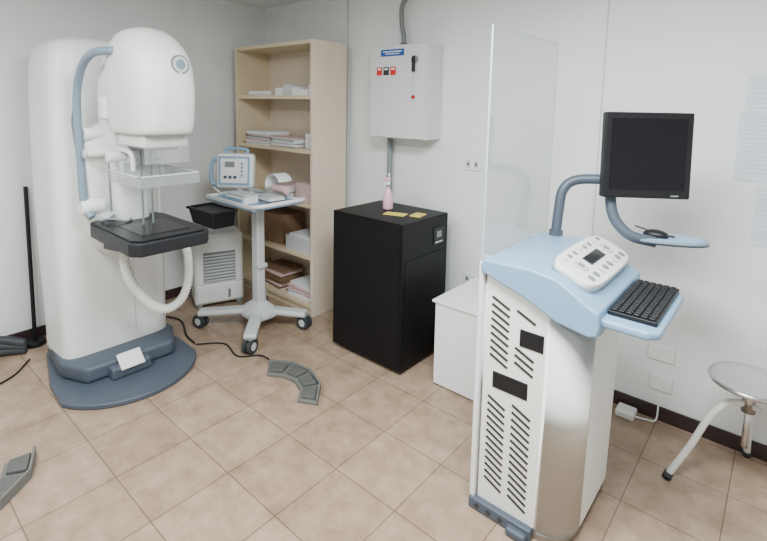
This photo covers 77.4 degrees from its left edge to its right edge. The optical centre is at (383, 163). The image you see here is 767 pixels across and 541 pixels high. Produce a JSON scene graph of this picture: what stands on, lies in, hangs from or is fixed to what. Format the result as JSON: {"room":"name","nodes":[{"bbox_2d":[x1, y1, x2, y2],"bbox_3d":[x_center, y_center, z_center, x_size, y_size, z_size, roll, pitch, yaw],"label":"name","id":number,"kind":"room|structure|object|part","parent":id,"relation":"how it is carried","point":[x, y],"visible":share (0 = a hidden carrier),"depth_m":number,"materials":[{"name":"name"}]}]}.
{"room":"radiology room","nodes":[
{"label":"radiology room","id":0,"kind":"room"},
{"bbox_2d":[0,0,265,335],"bbox_3d":[-2.571,-0.019,2.882,0.100,2.450,4.420,7,9,40],"label":"wall","id":1,"kind":"structure","parent":0,"point":[209,33],"depth_m":3.40,"materials":[{"name":"paint"}]},
{"bbox_2d":[6,286,191,338],"bbox_3d":[-2.554,1.165,2.984,0.012,0.075,4.408,7,9,40],"label":"baseboard","id":2,"kind":"structure","parent":1,"relation":"attached to","point":[41,330],"depth_m":3.25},
{"bbox_2d":[199,0,265,12],"bbox_3d":[-2.500,-1.214,2.694,0.030,0.030,4.420,7,9,40],"label":"trim","id":3,"kind":"structure","parent":1,"relation":"attached to","point":[221,2],"depth_m":4.13,"materials":[{"name":"white paint"}]},
{"bbox_2d":[223,0,307,8],"bbox_3d":[-0.435,-1.029,0.940,5.660,0.100,4.620,7,9,40],"label":"ceiling","id":4,"kind":"structure","parent":0,"point":[264,4],"depth_m":4.07,"materials":[{"name":"paint"}]},
{"bbox_2d":[0,285,766,540],"bbox_3d":[-0.482,1.502,1.247,5.660,0.100,4.620,7,9,40],"label":"floor","id":5,"kind":"structure","parent":0,"point":[229,451],"depth_m":2.17,"materials":[{"name":"tile"}]},
{"bbox_2d":[0,345,27,355],"bbox_3d":[-2.459,1.177,2.927,0.461,0.063,0.090,-3,8,-33],"label":"cable bundle","id":6,"kind":"object","parent":5,"relation":"on","point":[23,351],"visible":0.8,"depth_m":2.99,"materials":[{"name":"rubber"}]},
{"bbox_2d":[0,342,27,349],"bbox_3d":[-2.458,1.147,2.924,0.460,0.082,0.089,-3,8,-33],"label":"cable bundle","id":7,"kind":"object","parent":6,"relation":"on","point":[2,346],"visible":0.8,"depth_m":2.99,"materials":[{"name":"plastic"}]},
{"bbox_2d":[0,336,27,345],"bbox_3d":[-2.456,1.116,2.921,0.462,0.101,0.089,-3,8,-33],"label":"cable bundle","id":8,"kind":"object","parent":7,"relation":"on","point":[6,340],"visible":1,"depth_m":2.99,"materials":[{"name":"plastic"}]},
{"bbox_2d":[0,359,29,383],"bbox_3d":[-2.218,1.234,2.732,0.150,0.010,0.438,5,8,27],"label":"power cord","id":9,"kind":"object","parent":5,"relation":"on","point":[28,360],"visible":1,"depth_m":2.80,"materials":[{"name":"black plastic"}]},
{"bbox_2d":[0,446,36,509],"bbox_3d":[-1.598,1.329,1.903,0.210,0.046,0.532,3,7,15],"label":"foot pedal","id":10,"kind":"object","parent":5,"relation":"on","point":[18,471],"visible":1,"depth_m":2.02,"materials":[{"name":"grey plastic"}]},
{"bbox_2d":[23,186,45,348],"bbox_3d":[-2.290,0.670,3.096,0.152,1.041,0.120,7,9,40],"label":"stand pole","id":11,"kind":"object","parent":5,"relation":"on","point":[36,341],"visible":0.84,"depth_m":3.11,"materials":[{"name":"black plastic"}]},
{"bbox_2d":[28,27,208,409],"bbox_3d":[-1.496,0.264,2.733,1.332,1.964,0.789,7,9,40],"label":"machine","id":12,"kind":"object","parent":5,"relation":"on","point":[103,114],"visible":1,"depth_m":2.63,"materials":[{"name":"white plastic"}]},
{"bbox_3d":[-1.649,-0.199,2.552,0.041,0.322,0.018,3,7,19],"label":"cord","id":13,"kind":"part","parent":12,"relation":"part of","materials":[{"name":"white plastic"}]},
{"bbox_3d":[-1.395,-0.036,2.497,0.056,0.056,0.090,7,9,40],"label":"carriage knob","id":14,"kind":"part","parent":12,"relation":"part of","materials":[{"name":"white plastic"}]},
{"bbox_3d":[-1.591,1.214,2.915,0.895,0.030,0.752,7,9,40],"label":"plate","id":15,"kind":"part","parent":12,"relation":"part of","materials":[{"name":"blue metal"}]},
{"bbox_3d":[-1.311,-0.024,2.446,0.176,0.112,0.023,7,9,40],"label":"paddle arm","id":16,"kind":"part","parent":12,"relation":"part of"},
{"bbox_3d":[-1.467,1.132,2.781,0.083,0.073,0.130,7,9,40],"label":"indicator plate","id":17,"kind":"part","parent":12,"relation":"part of","materials":[{"name":"white plastic"}]},
{"bbox_3d":[-1.258,0.113,2.494,0.010,0.430,0.010,7,9,40],"label":"guide rod","id":18,"kind":"part","parent":12,"relation":"part of","materials":[{"name":"silver metal"}]},
{"bbox_3d":[-1.225,0.109,2.532,0.010,0.430,0.010,7,9,40],"label":"guide rod","id":19,"kind":"part","parent":12,"relation":"part of","materials":[{"name":"silver metal"}]},
{"bbox_3d":[-1.181,0.090,2.465,0.370,0.005,0.300,7,9,40],"label":"paddle plate","id":20,"kind":"part","parent":12,"relation":"part of","materials":[{"name":"clear plastic"}]},
{"bbox_3d":[-1.258,-0.053,2.656,0.056,0.056,0.090,7,9,40],"label":"carriage knob","id":21,"kind":"part","parent":12,"relation":"part of","materials":[{"name":"white plastic"}]},
{"bbox_2d":[166,316,194,343],"bbox_3d":[-1.535,1.157,3.460,0.761,0.012,0.165,6,8,33],"label":"cable","id":22,"kind":"object","parent":5,"relation":"on","point":[180,320],"visible":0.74,"depth_m":3.42,"materials":[{"name":"black plastic"}]},
{"bbox_2d":[190,226,243,309],"bbox_3d":[-1.340,0.822,3.856,0.370,0.592,0.268,-3,8,-28],"label":"dehumidifier","id":23,"kind":"object","parent":5,"relation":"on","point":[218,263],"visible":0.95,"depth_m":3.75,"materials":[{"name":"white plastic"}]},
{"bbox_3d":[-1.282,0.752,3.742,0.340,0.360,0.010,-3,8,-28],"label":"panel","id":24,"kind":"part","parent":23,"relation":"part of","materials":[{"name":"white plastic"}]},
{"bbox_3d":[-1.286,1.012,3.773,0.340,0.135,0.012,-3,8,-28],"label":"tank","id":25,"kind":"part","parent":23,"relation":"part of","materials":[{"name":"white plastic"}]},
{"bbox_2d":[208,226,235,233],"bbox_3d":[-1.341,0.533,3.834,0.280,0.014,0.140,-3,8,-28],"label":"vent","id":26,"kind":"object","parent":23,"relation":"attached to","point":[227,230],"depth_m":3.81,"materials":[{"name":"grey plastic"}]},
{"bbox_2d":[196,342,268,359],"bbox_3d":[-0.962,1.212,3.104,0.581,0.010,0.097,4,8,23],"label":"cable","id":27,"kind":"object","parent":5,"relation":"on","point":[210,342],"visible":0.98,"depth_m":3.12,"materials":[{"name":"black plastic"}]},
{"bbox_2d":[186,188,311,354],"bbox_3d":[-0.938,0.699,3.366,0.686,0.968,0.674,7,9,40],"label":"cart","id":28,"kind":"object","parent":5,"relation":"on","point":[211,215],"visible":0.97,"depth_m":3.35,"materials":[{"name":"grey plastic"}]},
{"bbox_3d":[-1.101,1.049,3.434,0.443,0.069,0.085,1,7,-3],"label":"leg","id":29,"kind":"part","parent":28,"relation":"part of","materials":[{"name":"grey plastic"}]},
{"bbox_2d":[209,147,255,195],"bbox_3d":[-1.089,0.057,3.459,0.314,0.356,0.211,-2,8,-23],"label":"monitor","id":30,"kind":"object","parent":28,"relation":"on","point":[234,170],"visible":0.91,"depth_m":3.42,"materials":[{"name":"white plastic"}]},
{"bbox_3d":[-1.222,0.057,3.460,0.068,0.202,0.042,0,7,-9],"label":"handle","id":31,"kind":"part","parent":30,"relation":"part of","materials":[{"name":"blue plastic"}]},
{"bbox_3d":[-1.066,0.050,3.418,0.225,0.204,0.027,1,7,2],"label":"frame","id":32,"kind":"part","parent":30,"relation":"part of","materials":[{"name":"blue plastic"}]},
{"bbox_3d":[-1.061,-0.095,3.456,0.190,0.053,0.028,1,7,2],"label":"handle","id":33,"kind":"part","parent":30,"relation":"part of","materials":[{"name":"blue plastic"}]},
{"bbox_2d":[227,190,257,204],"bbox_3d":[-0.963,0.229,3.263,0.220,0.065,0.113,7,9,40],"label":"paper stack","id":34,"kind":"object","parent":28,"relation":"on","point":[240,196],"visible":0.93,"depth_m":3.21,"materials":[{"name":"white paper"}]},
{"bbox_3d":[-0.961,0.204,3.261,0.220,0.015,0.110,7,9,40],"label":"lid","id":35,"kind":"part","parent":34,"relation":"part of","materials":[{"name":"white paper"}]},
{"bbox_3d":[-0.877,1.075,3.260,0.085,0.066,0.405,0,7,-6],"label":"leg","id":36,"kind":"part","parent":28,"relation":"part of","materials":[{"name":"grey plastic"}]},
{"bbox_2d":[205,191,301,211],"bbox_3d":[-0.922,0.258,3.385,0.590,0.020,0.400,7,9,40],"label":"tray","id":37,"kind":"object","parent":28,"relation":"on","point":[221,198],"depth_m":3.26,"materials":[{"name":"blue plastic"}]},
{"bbox_2d":[258,192,286,203],"bbox_3d":[-0.789,0.238,3.315,0.222,0.041,0.146,7,9,40],"label":"documents","id":38,"kind":"object","parent":28,"relation":"on","point":[268,197],"visible":0.74,"depth_m":3.27,"materials":[{"name":"white paper"}]},
{"bbox_2d":[265,173,291,193],"bbox_3d":[-0.739,0.135,3.394,0.185,0.134,0.110,7,9,40],"label":"sheet","id":39,"kind":"object","parent":38,"relation":"on","point":[272,180],"visible":1,"depth_m":3.37,"materials":[{"name":"white paper"}]},
{"bbox_3d":[-0.674,0.260,3.172,0.109,0.039,0.423,7,9,40],"label":"push handle","id":40,"kind":"part","parent":28,"relation":"part of","materials":[{"name":"plastic"}]},
{"bbox_3d":[-0.731,1.056,3.438,0.358,0.063,0.085,1,7,3],"label":"leg","id":41,"kind":"part","parent":28,"relation":"part of","materials":[{"name":"grey plastic"}]},
{"bbox_2d":[235,39,346,316],"bbox_3d":[-0.782,0.081,3.947,0.988,2.060,0.340,7,9,40],"label":"bookcase","id":42,"kind":"object","parent":5,"relation":"on","point":[321,65],"visible":0.7,"depth_m":3.77,"materials":[{"name":"beige laminate"}]},
{"bbox_2d":[249,91,274,94],"bbox_3d":[-0.953,-0.585,3.998,0.300,0.035,0.200,7,9,40],"label":"paper stack","id":43,"kind":"object","parent":42,"relation":"on","point":[250,92],"visible":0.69,"depth_m":3.91,"materials":[{"name":"white paper"}]},
{"bbox_2d":[245,130,288,144],"bbox_3d":[-0.983,-0.225,4.049,0.355,0.106,0.239,7,9,40],"label":"paper stack","id":44,"kind":"object","parent":42,"relation":"on","point":[262,137],"visible":0.74,"depth_m":3.96,"materials":[{"name":"white paper"}]},
{"bbox_3d":[-0.772,-0.535,3.870,0.932,0.028,0.325,7,9,40],"label":"shelf","id":45,"kind":"part","parent":42,"relation":"part of","materials":[{"name":"beige laminate"}]},
{"bbox_3d":[-0.779,-0.138,3.919,0.932,0.028,0.325,7,9,40],"label":"shelf","id":46,"kind":"part","parent":42,"relation":"part of","materials":[{"name":"beige laminate"}]},
{"bbox_3d":[-0.794,0.661,4.016,0.932,0.028,0.325,7,9,40],"label":"shelf","id":47,"kind":"part","parent":42,"relation":"part of","materials":[{"name":"beige laminate"}]},
{"bbox_3d":[-0.801,1.038,4.061,0.932,0.028,0.325,7,9,40],"label":"shelf","id":48,"kind":"part","parent":42,"relation":"part of","materials":[{"name":"beige laminate"}]},
{"bbox_3d":[-0.787,0.264,3.967,0.932,0.028,0.325,7,9,40],"label":"shelf","id":49,"kind":"part","parent":42,"relation":"part of","materials":[{"name":"beige laminate"}]},
{"bbox_2d":[264,181,296,196],"bbox_3d":[-0.803,0.202,3.934,0.336,0.102,0.234,7,9,40],"label":"paper stack","id":50,"kind":"object","parent":42,"relation":"on","point":[291,184],"visible":0.23,"depth_m":3.83,"materials":[{"name":"white paper"}]},
{"bbox_2d":[264,207,303,244],"bbox_3d":[-0.908,0.512,4.114,0.420,0.240,0.240,7,9,40],"label":"cardboard box","id":51,"kind":"object","parent":42,"relation":"on","point":[278,222],"visible":0.56,"depth_m":3.97,"materials":[{"name":"brown cardboard"}]},
{"bbox_2d":[265,259,303,289],"bbox_3d":[-0.877,0.942,4.102,0.335,0.152,0.258,7,9,40],"label":"paper stack","id":52,"kind":"object","parent":42,"relation":"on","point":[278,273],"visible":0.77,"depth_m":4.02,"materials":[{"name":"paper"}]},
{"bbox_2d":[271,135,304,147],"bbox_3d":[-0.725,-0.177,3.830,0.325,0.074,0.236,7,9,40],"label":"paper stack","id":53,"kind":"object","parent":42,"relation":"on","point":[282,141],"visible":0.78,"depth_m":3.73,"materials":[{"name":"white paper"}]},
{"bbox_3d":[-0.675,0.057,4.070,0.932,1.982,0.008,7,9,40],"label":"panel","id":54,"kind":"part","parent":42,"relation":"part of","materials":[{"name":"laminate"}]},
{"bbox_2d":[275,84,309,94],"bbox_3d":[-0.648,-0.567,3.684,0.470,0.085,0.100,7,9,40],"label":"medicine boxes","id":55,"kind":"object","parent":42,"relation":"on","point":[288,89],"visible":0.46,"depth_m":3.68,"materials":[{"name":"white cardboard"}]},
{"bbox_2d":[286,228,309,254],"bbox_3d":[-0.573,0.613,3.810,0.320,0.125,0.260,7,9,40],"label":"storage bin","id":56,"kind":"object","parent":42,"relation":"on","point":[299,241],"visible":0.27,"depth_m":3.73,"materials":[{"name":"grey plastic"}]},
{"bbox_2d":[287,275,309,301],"bbox_3d":[-0.583,1.001,3.865,0.336,0.101,0.254,7,9,40],"label":"paper stack","id":57,"kind":"object","parent":42,"relation":"on","point":[299,287],"visible":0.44,"depth_m":3.81,"materials":[{"name":"white paper"}]},
{"bbox_2d":[296,181,309,202],"bbox_3d":[-0.530,0.214,3.718,0.210,0.140,0.220,7,9,40],"label":"carton","id":58,"kind":"object","parent":42,"relation":"on","point":[302,188],"visible":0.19,"depth_m":3.64,"materials":[{"name":"pink cardboard"}]},
{"bbox_2d":[305,133,309,148],"bbox_3d":[-0.493,-0.172,3.652,0.140,0.115,0.150,7,9,40],"label":"carton","id":59,"kind":"object","parent":42,"relation":"on","point":[307,135],"visible":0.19,"depth_m":3.62,"materials":[{"name":"white cardboard"}]},
{"bbox_2d":[267,359,320,405],"bbox_3d":[-0.500,1.244,2.771,0.201,0.046,0.519,-5,9,-42],"label":"foot pedal","id":60,"kind":"object","parent":5,"relation":"on","point":[305,379],"visible":1,"depth_m":2.78,"materials":[{"name":"grey plastic"}]},
{"bbox_2d":[333,200,447,372],"bbox_3d":[0.039,0.765,3.146,0.582,0.925,0.475,7,9,40],"label":"base cabinet","id":61,"kind":"object","parent":5,"relation":"on","point":[388,270],"visible":0.91,"depth_m":2.95,"materials":[{"name":"black metal"}]},
{"bbox_3d":[-0.116,0.761,2.968,0.545,0.850,0.006,7,9,40],"label":"panel","id":62,"kind":"part","parent":61,"relation":"part of","materials":[{"name":"black metal"}]},
{"bbox_2d":[383,173,392,209],"bbox_3d":[0.031,0.179,3.140,0.068,0.240,0.068,1,7,-5],"label":"spray bottle","id":63,"kind":"object","parent":61,"relation":"on","point":[388,196],"visible":1,"depth_m":3.12,"materials":[{"name":"pink plastic"}]},
{"bbox_2d":[384,212,406,216],"bbox_3d":[0.076,0.316,3.010,0.140,0.002,0.080,4,8,23],"label":"note","id":64,"kind":"object","parent":61,"relation":"on","point":[386,213],"visible":1,"depth_m":3.00,"materials":[{"name":"yellow paper"}]},
{"bbox_2d":[410,212,426,217],"bbox_3d":[0.216,0.319,2.982,0.070,0.007,0.100,5,8,29],"label":"sticky note","id":65,"kind":"object","parent":61,"relation":"on","point":[418,215],"visible":1,"depth_m":2.96,"materials":[{"name":"yellow paper"}]},
{"bbox_3d":[0.256,0.873,2.974,0.005,0.640,0.410,7,9,40],"label":"panel","id":66,"kind":"part","parent":61,"relation":"part of","materials":[{"name":"black metal"}]},
{"bbox_2d":[432,277,478,400],"bbox_3d":[0.613,1.028,2.788,0.477,0.512,0.488,7,9,40],"label":"base cabinet","id":67,"kind":"object","parent":5,"relation":"on","point":[457,308],"visible":0.48,"depth_m":2.67,"materials":[{"name":"white laminate"}]},
{"bbox_2d":[468,24,709,540],"bbox_3d":[0.823,0.445,1.871,0.664,1.897,0.728,7,9,40],"label":"console","id":68,"kind":"object","parent":5,"relation":"on","point":[547,339],"visible":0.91,"depth_m":1.77,"materials":[{"name":"white plastic"}]},
{"bbox_3d":[0.534,0.842,2.074,0.022,0.990,0.525,7,9,40],"label":"frame","id":69,"kind":"part","parent":68,"relation":"part of","materials":[{"name":"white plastic"}]},
{"bbox_2d":[549,228,562,235],"bbox_3d":[0.773,0.347,2.160,0.060,0.109,0.074,7,9,40],"label":"socket","id":70,"kind":"object","parent":68,"relation":"attached to","point":[552,231],"depth_m":2.14,"materials":[{"name":"blue plastic"}]},
{"bbox_2d":[481,232,640,337],"bbox_3d":[0.711,0.441,1.886,0.435,0.184,0.555,7,9,40],"label":"countertop","id":71,"kind":"structure","parent":68,"relation":"on","point":[524,267],"depth_m":1.69,"materials":[{"name":"blue plastic"}]},
{"bbox_3d":[0.945,0.216,2.110,0.392,0.345,0.106,3,7,19],"label":"monitor arm","id":72,"kind":"part","parent":68,"relation":"part of","materials":[{"name":"blue metal"}]},
{"bbox_3d":[0.802,0.379,1.844,0.178,0.114,0.500,7,9,40],"label":"operator panel","id":73,"kind":"part","parent":68,"relation":"part of","materials":[{"name":"white plastic"}]},
{"bbox_3d":[0.808,0.354,1.836,0.029,0.014,0.150,7,9,40],"label":"panel display glass","id":74,"kind":"part","parent":68,"relation":"part of","materials":[{"name":"black glass"}]},
{"bbox_3d":[1.004,0.196,1.950,0.213,0.267,0.082,7,9,40],"label":"mouse arm","id":75,"kind":"part","parent":68,"relation":"part of","materials":[{"name":"blue metal"}]},
{"bbox_2d":[602,293,683,340],"bbox_3d":[0.903,0.507,1.707,0.230,0.029,0.475,7,9,40],"label":"keyboard tray","id":76,"kind":"object","parent":68,"relation":"on","point":[628,327],"depth_m":1.54,"materials":[{"name":"blue plastic"}]},
{"bbox_2d":[608,279,679,326],"bbox_3d":[0.930,0.483,1.699,0.147,0.023,0.390,7,9,40],"label":"keyboard","id":77,"kind":"object","parent":68,"relation":"on","point":[645,302],"visible":1,"depth_m":1.65,"materials":[{"name":"black plastic"}]},
{"bbox_2d":[599,112,694,199],"bbox_3d":[1.063,-0.038,1.976,0.340,0.346,0.139,2,7,5],"label":"computer monitor","id":78,"kind":"object","parent":68,"relation":"attached to","point":[644,154],"visible":1,"depth_m":1.92,"materials":[{"name":"black plastic"}]},
{"bbox_2d":[635,225,674,238],"bbox_3d":[1.104,0.279,1.961,0.155,0.032,0.092,7,9,40],"label":"computer mouse","id":79,"kind":"object","parent":68,"relation":"on","point":[657,233],"visible":0.98,"depth_m":1.92,"materials":[{"name":"black plastic"}]},
{"bbox_2d":[640,239,709,247],"bbox_3d":[1.150,0.306,1.929,0.280,0.016,0.150,3,7,13],"label":"shelf","id":80,"kind":"object","parent":68,"relation":"attached to","point":[684,243],"depth_m":1.87,"materials":[{"name":"plastic"}]},
{"bbox_2d":[615,392,659,421],"bbox_3d":[1.323,1.253,2.499,0.187,0.160,0.099,7,9,40],"label":"power adapter","id":81,"kind":"object","parent":5,"relation":"on","point":[625,411],"visible":1,"depth_m":2.50,"materials":[{"name":"white plastic"}]},
{"bbox_2d":[662,361,766,480],"bbox_3d":[1.560,1.140,2.068,0.521,0.507,0.465,7,9,40],"label":"stool","id":82,"kind":"object","parent":5,"relation":"on","point":[748,382],"visible":1,"depth_m":2.01,"materials":[{"name":"white metal"}]},
{"bbox_3d":[1.371,1.176,2.052,0.269,0.395,0.026,3,7,12],"label":"leg","id":83,"kind":"part","parent":82,"relation":"part of","materials":[{"name":"white plastic"}]},
{"bbox_3d":[1.525,0.906,1.986,0.302,0.024,0.302,7,9,40],"label":"seat","id":84,"kind":"part","parent":82,"relation":"part of","materials":[{"name":"metal"}]},
{"bbox_3d":[1.623,1.171,2.131,0.026,0.395,0.269,7,9,42],"label":"leg","id":85,"kind":"part","parent":82,"relation":"part of","materials":[{"name":"white plastic"}]},
{"bbox_3d":[1.566,1.201,1.875,0.026,0.395,0.269,-1,7,-17],"label":"leg","id":86,"kind":"part","parent":82,"relation":"part of","materials":[{"name":"white plastic"}]},
{"bbox_2d":[266,0,766,444],"bbox_3d":[1.010,0.057,2.802,5.660,2.450,0.100,7,9,40],"label":"wall","id":87,"kind":"structure","parent":0,"point":[698,57],"depth_m":2.61,"materials":[{"name":"paint"}]},
{"bbox_2d":[265,0,334,12],"bbox_3d":[0.990,-1.139,2.607,5.460,0.030,0.030,7,9,40],"label":"trim","id":88,"kind":"structure","parent":87,"relation":"attached to","point":[309,2],"depth_m":4.08,"materials":[{"name":"white paint"}]},
{"bbox_2d":[345,0,348,207],"bbox_3d":[-0.293,-0.130,3.829,0.015,2.375,0.010,7,9,40],"label":"trim","id":89,"kind":"structure","parent":87,"relation":"attached to","point":[347,85],"depth_m":3.78,"materials":[{"name":"grey plastic"}]},
{"bbox_2d":[370,0,442,190],"bbox_3d":[0.139,-0.421,3.282,0.470,1.652,0.230,7,9,40],"label":"control box","id":90,"kind":"object","parent":87,"relation":"attached to","point":[406,88],"visible":0.98,"depth_m":3.18,"materials":[{"name":"white metal"}]},
{"bbox_3d":[0.085,-0.481,3.211,0.460,0.615,0.013,7,9,40],"label":"door","id":91,"kind":"part","parent":90,"relation":"part of","materials":[{"name":"white metal"}]},
{"bbox_3d":[0.192,-0.641,3.073,0.020,0.100,0.018,7,9,40],"label":"handle","id":92,"kind":"part","parent":90,"relation":"part of","materials":[{"name":"black plastic"}]},
{"bbox_2d":[463,271,478,282],"bbox_3d":[0.580,0.765,3.172,0.126,0.081,0.012,7,9,40],"label":"wall outlet","id":93,"kind":"object","parent":87,"relation":"attached to","point":[467,276],"visible":0.56,"depth_m":3.18,"materials":[{"name":"grey plastic"}]},
{"bbox_2d":[464,157,481,171],"bbox_3d":[0.575,0.003,3.096,0.126,0.086,0.012,7,9,40],"label":"wall outlet","id":94,"kind":"object","parent":87,"relation":"attached to","point":[472,164],"visible":1,"depth_m":3.09,"materials":[{"name":"grey plastic"}]},
{"bbox_2d":[591,0,609,235],"bbox_3d":[1.159,0.046,2.603,0.006,2.375,0.005,7,9,40],"label":"trim","id":95,"kind":"structure","parent":87,"relation":"attached to","point":[608,0],"depth_m":2.56,"materials":[{"name":"grey plastic"}]},
{"bbox_2d":[649,372,672,394],"bbox_3d":[1.435,1.137,2.479,0.106,0.086,0.008,7,9,40],"label":"wall outlet","id":96,"kind":"object","parent":87,"relation":"attached to","point":[664,384],"visible":1,"depth_m":2.48,"materials":[{"name":"grey plastic"}]},
{"bbox_2d":[647,341,675,365],"bbox_3d":[1.430,0.977,2.466,0.126,0.086,0.008,7,9,40],"label":"wall outlet","id":97,"kind":"object","parent":87,"relation":"attached to","point":[655,351],"visible":1,"depth_m":2.46,"materials":[{"name":"grey plastic"}]},
{"bbox_2d":[613,389,766,461],"bbox_3d":[0.956,1.240,2.899,5.448,0.075,0.012,7,9,40],"label":"baseboard","id":98,"kind":"structure","parent":87,"relation":"attached to","point":[712,433],"depth_m":2.41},
{"bbox_2d":[733,110,766,182],"bbox_3d":[1.751,-0.069,2.082,0.350,0.320,0.004,7,9,40],"label":"notice","id":99,"kind":"object","parent":87,"relation":"attached to","point":[751,148],"visible":1,"depth_m":2.16,"materials":[{"name":"paper"}]},
{"bbox_2d":[746,76,766,107],"bbox_3d":[1.770,-0.305,2.040,0.350,0.140,0.004,7,9,40],"label":"notice","id":100,"kind":"object","parent":87,"relation":"attached to","point":[757,88],"visible":1,"depth_m":2.13,"materials":[{"name":"paper"}]},
{"bbox_2d":[750,186,766,246],"bbox_3d":[1.794,0.250,2.078,0.300,0.270,0.004,7,9,40],"label":"notice","id":101,"kind":"object","parent":87,"relation":"attached to","point":[759,228],"visible":1,"depth_m":2.16,"materials":[{"name":"paper"}]}
]}

